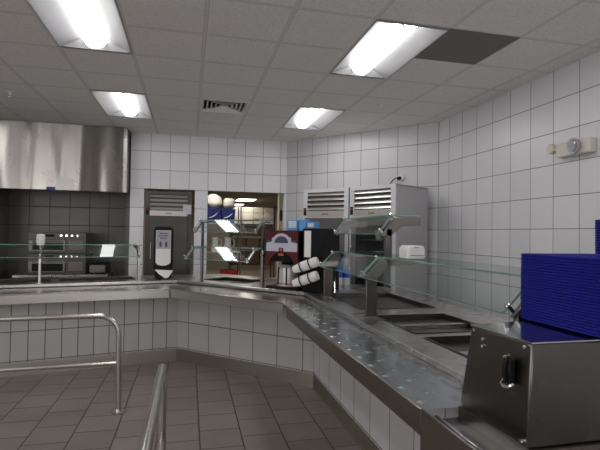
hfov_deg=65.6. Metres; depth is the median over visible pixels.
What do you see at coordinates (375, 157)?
wall
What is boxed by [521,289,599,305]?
serving tray
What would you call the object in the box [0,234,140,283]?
sneeze guard
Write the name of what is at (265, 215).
carton
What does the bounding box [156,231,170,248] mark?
print
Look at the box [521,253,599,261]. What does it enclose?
serving tray
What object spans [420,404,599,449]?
base cabinet
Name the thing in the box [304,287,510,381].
countertop
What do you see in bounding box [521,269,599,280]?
serving tray
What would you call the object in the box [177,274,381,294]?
countertop
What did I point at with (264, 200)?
ceiling
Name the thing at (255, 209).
carton
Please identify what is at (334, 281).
wire rack
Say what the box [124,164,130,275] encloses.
wall
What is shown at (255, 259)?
carton
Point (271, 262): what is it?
carton
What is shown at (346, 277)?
bottle
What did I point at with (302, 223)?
packet
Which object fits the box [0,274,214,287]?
countertop
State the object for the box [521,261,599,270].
serving tray
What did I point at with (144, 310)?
counter
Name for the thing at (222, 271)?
crate
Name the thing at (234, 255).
carton
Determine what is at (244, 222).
carton
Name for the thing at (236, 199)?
diffuser
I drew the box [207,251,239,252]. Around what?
shelf
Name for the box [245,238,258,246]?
carton
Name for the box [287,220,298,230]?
packet
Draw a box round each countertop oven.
[27,252,93,273]
[28,232,93,252]
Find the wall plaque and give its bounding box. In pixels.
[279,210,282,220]
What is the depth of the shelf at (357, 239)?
6.30 m
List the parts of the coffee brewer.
panel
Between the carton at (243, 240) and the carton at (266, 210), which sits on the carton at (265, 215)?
the carton at (266, 210)
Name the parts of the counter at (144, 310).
kick plate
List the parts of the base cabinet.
panel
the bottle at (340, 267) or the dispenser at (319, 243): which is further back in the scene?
the bottle at (340, 267)
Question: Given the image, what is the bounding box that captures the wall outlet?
[390,175,403,183]
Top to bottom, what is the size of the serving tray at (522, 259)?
0.016 m
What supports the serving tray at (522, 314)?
on the serving tray at (524, 317)
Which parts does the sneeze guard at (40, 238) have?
glass, post, arm, glass, arm, post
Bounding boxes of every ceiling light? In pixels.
[26,0,132,53]
[89,89,152,118]
[281,106,345,129]
[329,19,450,78]
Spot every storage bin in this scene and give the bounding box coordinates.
[207,209,220,222]
[220,209,235,222]
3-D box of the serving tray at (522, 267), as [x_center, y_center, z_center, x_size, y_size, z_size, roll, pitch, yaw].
[1.062,0.165,1.614,0.356,0.016,0.464,1,-1,-13]
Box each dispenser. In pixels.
[153,226,173,278]
[298,228,339,292]
[460,321,599,447]
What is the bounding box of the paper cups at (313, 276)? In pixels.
[292,271,319,286]
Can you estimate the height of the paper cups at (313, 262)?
0.174 m
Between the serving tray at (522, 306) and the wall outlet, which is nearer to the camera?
the serving tray at (522, 306)
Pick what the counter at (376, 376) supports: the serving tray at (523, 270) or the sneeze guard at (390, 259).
the sneeze guard at (390, 259)
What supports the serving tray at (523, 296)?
on the serving tray at (521, 298)
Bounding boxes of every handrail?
[0,313,125,414]
[138,363,166,449]
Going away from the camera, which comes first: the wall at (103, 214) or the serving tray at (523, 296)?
the serving tray at (523, 296)
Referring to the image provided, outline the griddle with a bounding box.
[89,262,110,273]
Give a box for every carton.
[231,251,244,263]
[232,226,245,234]
[232,238,245,248]
[242,207,252,212]
[242,213,252,218]
[243,218,252,223]
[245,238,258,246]
[245,251,258,263]
[246,226,258,234]
[252,213,262,218]
[253,207,263,212]
[258,238,265,246]
[258,251,272,263]
[259,226,272,234]
[263,213,273,218]
[263,219,273,223]
[264,208,273,212]
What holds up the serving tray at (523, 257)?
on the serving tray at (522, 259)
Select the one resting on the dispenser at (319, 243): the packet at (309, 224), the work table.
the packet at (309, 224)
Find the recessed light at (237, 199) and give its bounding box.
[235,198,257,201]
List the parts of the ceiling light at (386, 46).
plate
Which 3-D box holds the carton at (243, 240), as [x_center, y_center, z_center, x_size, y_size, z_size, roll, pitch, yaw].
[-2.030,0.602,15.289,0.420,0.328,0.500,1,-1,-13]
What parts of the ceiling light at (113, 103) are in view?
plate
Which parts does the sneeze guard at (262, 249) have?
arm, arm, post, post, glass, glass, shelf glass, shelf glass, arm, arm, post, post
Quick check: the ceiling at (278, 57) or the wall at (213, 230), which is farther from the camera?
the wall at (213, 230)
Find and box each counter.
[0,274,214,377]
[170,274,381,387]
[286,287,510,449]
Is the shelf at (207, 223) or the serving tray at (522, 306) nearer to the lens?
the serving tray at (522, 306)
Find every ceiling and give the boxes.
[0,0,599,141]
[156,189,277,207]
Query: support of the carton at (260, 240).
on the shelving unit at (270, 225)
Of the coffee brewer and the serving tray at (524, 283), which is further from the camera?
the coffee brewer
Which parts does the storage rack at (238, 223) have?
post, post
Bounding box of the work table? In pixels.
[12,271,114,278]
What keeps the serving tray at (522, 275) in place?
on the serving tray at (524, 278)
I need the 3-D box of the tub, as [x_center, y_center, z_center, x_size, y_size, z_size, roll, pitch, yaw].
[1.068,0.136,6.217,0.140,0.115,0.140,0,-1,36]
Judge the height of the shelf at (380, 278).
0.012 m
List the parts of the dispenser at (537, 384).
latch lever, latch plate, plate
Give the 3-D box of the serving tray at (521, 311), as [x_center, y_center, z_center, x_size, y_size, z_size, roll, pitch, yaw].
[1.059,0.332,1.610,0.356,0.016,0.464,1,-1,-13]
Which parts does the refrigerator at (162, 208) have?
door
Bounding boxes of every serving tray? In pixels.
[520,297,599,315]
[520,302,599,321]
[520,310,599,331]
[520,312,599,334]
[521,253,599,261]
[521,256,599,264]
[521,258,599,267]
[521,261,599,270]
[521,264,599,273]
[521,266,599,276]
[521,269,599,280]
[521,271,599,283]
[521,274,599,286]
[521,276,599,289]
[521,279,599,292]
[521,281,599,296]
[521,284,599,299]
[521,287,599,302]
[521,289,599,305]
[521,292,599,308]
[521,294,599,312]
[521,300,599,318]
[521,305,599,324]
[521,307,599,327]
[521,315,599,337]
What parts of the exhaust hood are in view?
panel, corner trim, panel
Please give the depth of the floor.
3.88 m
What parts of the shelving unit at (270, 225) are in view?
shelf, shelf, shelf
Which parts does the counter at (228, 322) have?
kick plate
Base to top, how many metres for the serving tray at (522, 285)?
0.016 m
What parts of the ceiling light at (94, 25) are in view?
plate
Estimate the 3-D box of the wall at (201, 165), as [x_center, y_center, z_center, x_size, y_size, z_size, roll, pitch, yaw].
[-1.480,0.084,7.779,2.590,3.090,0.120,1,-1,-13]
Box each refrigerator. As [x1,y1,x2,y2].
[144,191,191,274]
[303,187,349,271]
[349,183,427,297]
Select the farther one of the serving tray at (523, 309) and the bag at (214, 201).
the bag at (214, 201)
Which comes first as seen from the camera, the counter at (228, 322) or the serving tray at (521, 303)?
the serving tray at (521, 303)
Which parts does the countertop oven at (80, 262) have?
door, control panel, vent panel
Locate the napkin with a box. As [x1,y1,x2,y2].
[155,270,172,277]
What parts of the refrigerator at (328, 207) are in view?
door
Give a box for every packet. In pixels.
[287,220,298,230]
[299,220,308,230]
[307,222,318,228]
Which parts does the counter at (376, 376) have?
kick plate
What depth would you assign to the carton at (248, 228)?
15.15 m
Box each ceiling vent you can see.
[199,98,250,114]
[414,28,519,64]
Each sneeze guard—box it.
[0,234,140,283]
[184,218,273,287]
[319,213,530,321]
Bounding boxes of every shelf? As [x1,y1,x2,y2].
[207,223,239,223]
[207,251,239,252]
[357,239,383,240]
[357,258,374,260]
[357,276,382,281]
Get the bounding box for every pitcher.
[211,237,221,251]
[224,237,234,251]
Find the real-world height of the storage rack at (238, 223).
2.050 m
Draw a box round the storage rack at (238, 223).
[207,206,241,274]
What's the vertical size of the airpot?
0.258 m
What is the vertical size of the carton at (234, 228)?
0.278 m
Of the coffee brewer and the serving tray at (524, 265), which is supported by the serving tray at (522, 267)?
the serving tray at (524, 265)
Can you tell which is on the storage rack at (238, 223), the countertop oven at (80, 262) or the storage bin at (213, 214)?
the storage bin at (213, 214)
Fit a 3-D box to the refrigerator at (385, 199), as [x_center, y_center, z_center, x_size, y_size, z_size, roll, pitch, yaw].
[1.165,0.565,6.293,0.855,2.150,0.745,2,-2,-43]
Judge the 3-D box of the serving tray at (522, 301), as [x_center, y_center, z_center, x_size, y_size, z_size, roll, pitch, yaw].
[1.060,0.293,1.611,0.356,0.016,0.464,1,-1,-14]
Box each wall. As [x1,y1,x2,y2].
[0,191,9,278]
[7,189,125,278]
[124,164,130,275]
[128,132,286,277]
[143,189,155,274]
[190,206,269,269]
[269,206,277,272]
[277,194,282,266]
[286,122,439,300]
[438,51,599,321]
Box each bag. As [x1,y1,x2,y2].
[208,194,221,208]
[223,198,234,208]
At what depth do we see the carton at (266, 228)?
15.26 m
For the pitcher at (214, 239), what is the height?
0.289 m
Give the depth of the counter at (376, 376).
2.93 m
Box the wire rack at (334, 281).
[333,278,335,292]
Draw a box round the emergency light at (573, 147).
[547,137,595,158]
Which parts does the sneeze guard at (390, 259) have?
post, post, arm, glass, arm, glass, post, shelf glass, shelf glass, post, arm, arm, glass, shelf glass, clamp knob, arm, post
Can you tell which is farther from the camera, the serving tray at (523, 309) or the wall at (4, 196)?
the wall at (4, 196)
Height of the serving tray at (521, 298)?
0.016 m
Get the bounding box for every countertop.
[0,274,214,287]
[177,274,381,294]
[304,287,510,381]
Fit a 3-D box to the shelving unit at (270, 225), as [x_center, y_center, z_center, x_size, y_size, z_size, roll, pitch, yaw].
[-1.602,0.576,15.391,1.440,2.400,0.640,1,-1,-13]
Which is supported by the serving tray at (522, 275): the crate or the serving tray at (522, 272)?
the serving tray at (522, 272)
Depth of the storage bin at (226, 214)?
9.43 m
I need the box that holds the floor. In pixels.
[0,270,361,449]
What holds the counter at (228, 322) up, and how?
on the floor
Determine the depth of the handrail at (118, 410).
3.79 m
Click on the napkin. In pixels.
(164, 273)
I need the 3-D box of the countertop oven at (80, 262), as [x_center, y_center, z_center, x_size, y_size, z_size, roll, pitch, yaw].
[-3.713,0.589,7.249,0.800,0.310,0.659,1,-1,-13]
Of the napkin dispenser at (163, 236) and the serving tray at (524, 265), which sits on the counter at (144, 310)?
the napkin dispenser at (163, 236)
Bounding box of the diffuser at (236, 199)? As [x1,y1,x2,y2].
[236,199,255,200]
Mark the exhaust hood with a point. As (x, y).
(33, 155)
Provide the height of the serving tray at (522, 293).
0.016 m
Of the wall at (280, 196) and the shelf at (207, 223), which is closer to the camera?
the wall at (280, 196)
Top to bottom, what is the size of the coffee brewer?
0.633 m
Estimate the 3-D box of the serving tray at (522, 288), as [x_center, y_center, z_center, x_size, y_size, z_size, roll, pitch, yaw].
[1.060,0.244,1.611,0.356,0.016,0.464,1,-1,-13]
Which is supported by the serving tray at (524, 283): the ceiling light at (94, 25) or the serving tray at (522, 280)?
the serving tray at (522, 280)
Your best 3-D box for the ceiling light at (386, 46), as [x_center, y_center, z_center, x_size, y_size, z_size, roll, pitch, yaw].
[0.722,-1.556,4.082,0.610,0.138,1.220,1,-1,-13]
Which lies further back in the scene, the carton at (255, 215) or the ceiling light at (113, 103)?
the carton at (255, 215)
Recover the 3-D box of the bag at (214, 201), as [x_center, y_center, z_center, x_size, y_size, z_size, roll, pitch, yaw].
[-1.785,-0.484,9.552,0.367,0.312,0.369,1,-1,-13]
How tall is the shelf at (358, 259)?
0.012 m
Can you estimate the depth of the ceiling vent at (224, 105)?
5.96 m
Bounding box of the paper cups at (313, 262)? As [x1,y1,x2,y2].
[292,257,319,272]
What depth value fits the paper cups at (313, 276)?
4.70 m
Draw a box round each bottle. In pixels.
[339,265,342,284]
[343,265,349,284]
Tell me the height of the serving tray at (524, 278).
0.016 m
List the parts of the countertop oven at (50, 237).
door handle, door, control panel, vent panel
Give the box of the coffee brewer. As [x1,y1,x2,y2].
[266,230,302,290]
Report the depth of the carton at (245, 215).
15.14 m
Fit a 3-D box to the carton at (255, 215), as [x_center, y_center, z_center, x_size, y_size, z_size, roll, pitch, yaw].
[-1.406,-0.296,15.428,0.325,0.176,0.448,1,-1,-13]
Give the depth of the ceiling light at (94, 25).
3.64 m
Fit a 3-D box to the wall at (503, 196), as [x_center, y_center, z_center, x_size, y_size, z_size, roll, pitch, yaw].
[3.101,0.034,1.696,0.100,3.090,9.860,1,-1,-13]
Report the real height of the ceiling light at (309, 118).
0.138 m
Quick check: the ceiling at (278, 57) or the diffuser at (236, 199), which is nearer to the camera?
the ceiling at (278, 57)
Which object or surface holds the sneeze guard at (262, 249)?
on the counter at (228, 322)
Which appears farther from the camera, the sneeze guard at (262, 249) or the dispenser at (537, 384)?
the sneeze guard at (262, 249)
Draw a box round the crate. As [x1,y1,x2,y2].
[220,269,236,274]
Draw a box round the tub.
[375,231,383,239]
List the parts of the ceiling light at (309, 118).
plate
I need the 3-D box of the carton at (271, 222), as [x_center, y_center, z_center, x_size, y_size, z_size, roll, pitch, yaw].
[-1.077,-0.105,15.501,0.325,0.178,0.450,1,-1,-13]
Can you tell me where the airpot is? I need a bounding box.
[276,262,299,286]
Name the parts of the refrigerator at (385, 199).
door, frame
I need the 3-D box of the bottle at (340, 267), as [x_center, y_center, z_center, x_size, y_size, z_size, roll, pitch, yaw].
[0.480,0.598,5.554,0.076,0.235,0.076,1,-1,-13]
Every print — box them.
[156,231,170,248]
[288,221,295,227]
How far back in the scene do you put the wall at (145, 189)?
8.91 m
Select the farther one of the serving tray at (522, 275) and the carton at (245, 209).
the carton at (245, 209)
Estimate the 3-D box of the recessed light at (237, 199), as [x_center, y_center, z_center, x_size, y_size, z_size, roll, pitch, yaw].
[-1.709,-0.789,14.616,0.620,0.025,1.200,1,-1,-13]
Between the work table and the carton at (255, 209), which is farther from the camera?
the carton at (255, 209)
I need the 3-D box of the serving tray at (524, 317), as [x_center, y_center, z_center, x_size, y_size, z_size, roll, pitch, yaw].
[1.059,0.351,1.609,0.356,0.016,0.464,1,-1,-13]
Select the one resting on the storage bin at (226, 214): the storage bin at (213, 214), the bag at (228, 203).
the bag at (228, 203)
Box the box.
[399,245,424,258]
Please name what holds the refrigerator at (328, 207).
on the floor
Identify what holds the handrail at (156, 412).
on the floor
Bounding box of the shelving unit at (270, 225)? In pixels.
[228,206,274,277]
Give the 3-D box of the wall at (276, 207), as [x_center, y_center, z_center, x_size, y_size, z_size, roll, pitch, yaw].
[0.054,0.473,13.973,0.100,2.600,11.230,1,-1,-13]
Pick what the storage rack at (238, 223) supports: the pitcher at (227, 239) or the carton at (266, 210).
the pitcher at (227, 239)
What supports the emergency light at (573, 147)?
attached to the wall at (503, 196)
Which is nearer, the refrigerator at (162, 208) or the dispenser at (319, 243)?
the dispenser at (319, 243)
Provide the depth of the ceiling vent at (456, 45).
3.90 m
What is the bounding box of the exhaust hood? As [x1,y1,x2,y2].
[0,120,130,194]
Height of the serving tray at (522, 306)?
0.016 m

